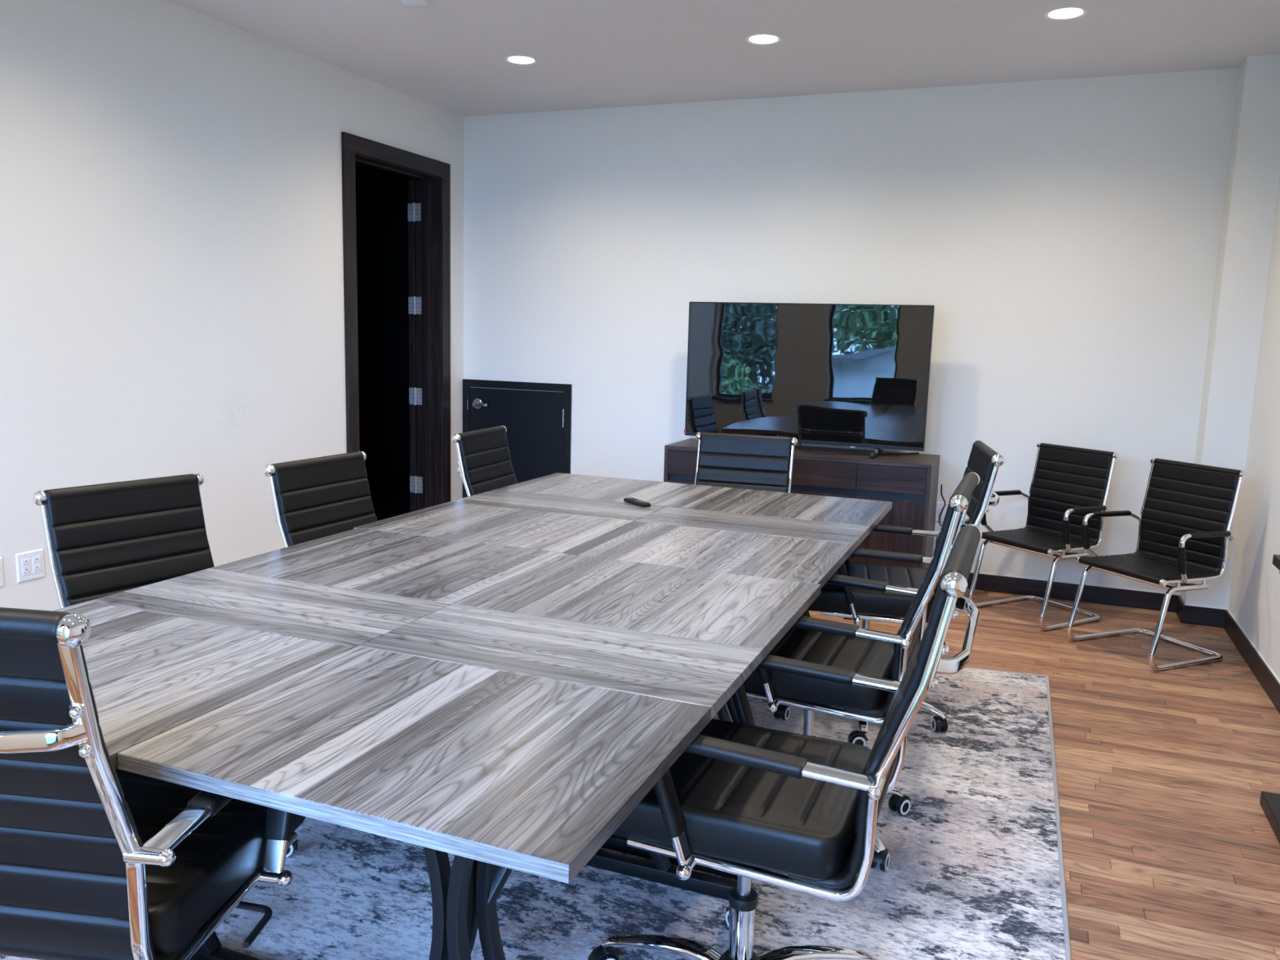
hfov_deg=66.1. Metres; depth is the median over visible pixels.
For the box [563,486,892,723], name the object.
conference table
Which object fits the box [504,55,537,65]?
recessed light
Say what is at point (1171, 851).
floor
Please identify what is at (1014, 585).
baseboard
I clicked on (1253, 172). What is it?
wall
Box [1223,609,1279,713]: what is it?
baseboard
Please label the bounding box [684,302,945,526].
television
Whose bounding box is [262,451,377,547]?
office chair
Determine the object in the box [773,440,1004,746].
office chair
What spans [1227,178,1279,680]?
wall
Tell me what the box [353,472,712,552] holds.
conference table
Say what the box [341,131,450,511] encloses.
door frame
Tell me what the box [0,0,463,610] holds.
wall
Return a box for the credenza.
[663,438,940,571]
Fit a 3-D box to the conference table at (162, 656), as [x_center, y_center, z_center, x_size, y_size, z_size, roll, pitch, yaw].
[-0.934,0.674,2.559,0.808,0.743,1.682,5,9,21]
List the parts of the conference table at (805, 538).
tabletop panel, leg frame, leg frame, tabletop panel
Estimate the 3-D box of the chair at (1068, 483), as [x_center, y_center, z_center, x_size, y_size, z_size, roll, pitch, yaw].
[2.148,0.281,5.253,0.520,0.902,0.559,-3,10,-30]
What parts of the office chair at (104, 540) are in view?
frame, backrest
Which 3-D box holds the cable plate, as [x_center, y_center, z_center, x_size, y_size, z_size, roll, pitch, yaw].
[-2.552,0.373,3.851,0.008,0.122,0.122,5,9,21]
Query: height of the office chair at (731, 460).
0.963 m
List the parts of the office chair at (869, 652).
seat, armrest, frame, leg, leg, armrest, backrest, frame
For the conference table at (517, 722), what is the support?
on the area rug
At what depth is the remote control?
4.03 m
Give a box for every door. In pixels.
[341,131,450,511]
[462,378,572,497]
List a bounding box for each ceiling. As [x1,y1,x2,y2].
[168,0,1279,116]
[355,163,414,183]
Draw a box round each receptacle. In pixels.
[22,558,31,575]
[32,555,40,573]
[937,506,944,518]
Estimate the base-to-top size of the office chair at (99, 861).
1.068 m
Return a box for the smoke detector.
[401,0,431,8]
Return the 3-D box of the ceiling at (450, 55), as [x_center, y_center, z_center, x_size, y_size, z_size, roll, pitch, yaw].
[-0.187,-1.945,2.864,5.124,0.150,6.705,5,9,21]
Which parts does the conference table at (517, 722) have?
tabletop panel, leg frame, leg frame, tabletop panel, leg frame, leg frame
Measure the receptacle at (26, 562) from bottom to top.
0.066 m
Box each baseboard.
[967,572,1179,612]
[1175,595,1184,621]
[1180,604,1225,627]
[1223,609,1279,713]
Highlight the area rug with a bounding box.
[0,666,1071,959]
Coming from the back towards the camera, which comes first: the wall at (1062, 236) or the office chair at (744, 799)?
the wall at (1062, 236)
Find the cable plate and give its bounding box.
[0,556,4,587]
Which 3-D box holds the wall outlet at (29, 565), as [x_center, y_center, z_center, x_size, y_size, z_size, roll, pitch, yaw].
[-2.486,0.350,4.013,0.009,0.122,0.122,5,9,21]
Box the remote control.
[623,497,650,506]
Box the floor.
[366,470,1279,959]
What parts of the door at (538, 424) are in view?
frame, lever handle, panel, frame, frame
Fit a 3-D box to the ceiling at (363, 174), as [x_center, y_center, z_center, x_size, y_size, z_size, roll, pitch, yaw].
[-2.675,-2.553,7.089,2.666,0.100,4.500,5,9,21]
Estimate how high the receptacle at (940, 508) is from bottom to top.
0.066 m
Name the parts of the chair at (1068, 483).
armrest, frame, sling seat, frame, armrest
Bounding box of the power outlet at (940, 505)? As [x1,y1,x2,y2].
[935,501,948,522]
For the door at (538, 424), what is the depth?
6.79 m
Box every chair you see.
[0,607,306,959]
[32,473,297,857]
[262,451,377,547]
[451,425,517,496]
[587,524,982,959]
[694,431,797,493]
[743,471,980,871]
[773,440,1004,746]
[968,442,1119,630]
[1066,457,1247,671]
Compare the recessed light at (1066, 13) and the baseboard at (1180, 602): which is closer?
the recessed light at (1066, 13)
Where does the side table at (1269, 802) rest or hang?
on the floor
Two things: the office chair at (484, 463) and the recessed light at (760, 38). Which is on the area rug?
the office chair at (484, 463)
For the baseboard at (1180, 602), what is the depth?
5.33 m
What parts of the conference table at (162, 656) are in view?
tabletop panel, leg frame, tabletop panel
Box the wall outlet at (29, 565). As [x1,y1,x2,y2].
[15,548,44,583]
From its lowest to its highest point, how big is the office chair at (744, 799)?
1.068 m
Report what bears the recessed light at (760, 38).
in the ceiling at (450, 55)
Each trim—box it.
[1184,604,1226,609]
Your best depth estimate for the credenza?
5.51 m
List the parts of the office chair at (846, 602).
leg, seat, armrest, frame, armrest, leg, backrest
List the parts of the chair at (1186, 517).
armrest, frame, sling seat, frame, armrest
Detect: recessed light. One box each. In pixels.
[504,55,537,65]
[745,33,782,44]
[1044,6,1088,20]
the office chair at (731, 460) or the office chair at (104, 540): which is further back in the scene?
the office chair at (731, 460)
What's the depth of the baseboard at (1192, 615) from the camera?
5.19 m
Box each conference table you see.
[54,528,564,959]
[117,554,821,959]
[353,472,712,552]
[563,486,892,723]
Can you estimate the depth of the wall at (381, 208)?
9.61 m
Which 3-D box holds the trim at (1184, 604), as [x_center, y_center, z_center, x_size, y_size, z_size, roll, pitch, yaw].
[2.986,0.670,5.185,0.204,0.003,0.006,5,9,21]
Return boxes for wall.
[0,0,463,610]
[355,182,409,474]
[463,67,1238,594]
[1179,53,1279,608]
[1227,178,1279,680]
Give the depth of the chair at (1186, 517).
4.66 m
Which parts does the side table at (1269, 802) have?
foot plate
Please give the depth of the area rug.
2.58 m
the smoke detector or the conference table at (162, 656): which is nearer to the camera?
the conference table at (162, 656)
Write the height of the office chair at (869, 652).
1.068 m
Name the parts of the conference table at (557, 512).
tabletop panel, tabletop panel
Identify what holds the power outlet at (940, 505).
attached to the wall at (1062, 236)
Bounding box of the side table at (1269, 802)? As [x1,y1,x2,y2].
[1259,554,1279,844]
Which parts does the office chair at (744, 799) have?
leg, leg, seat, armrest, frame, leg, armrest, backrest, frame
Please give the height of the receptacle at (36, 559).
0.066 m
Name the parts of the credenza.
panel, door, drawer, door, drawer, door, drawer, panel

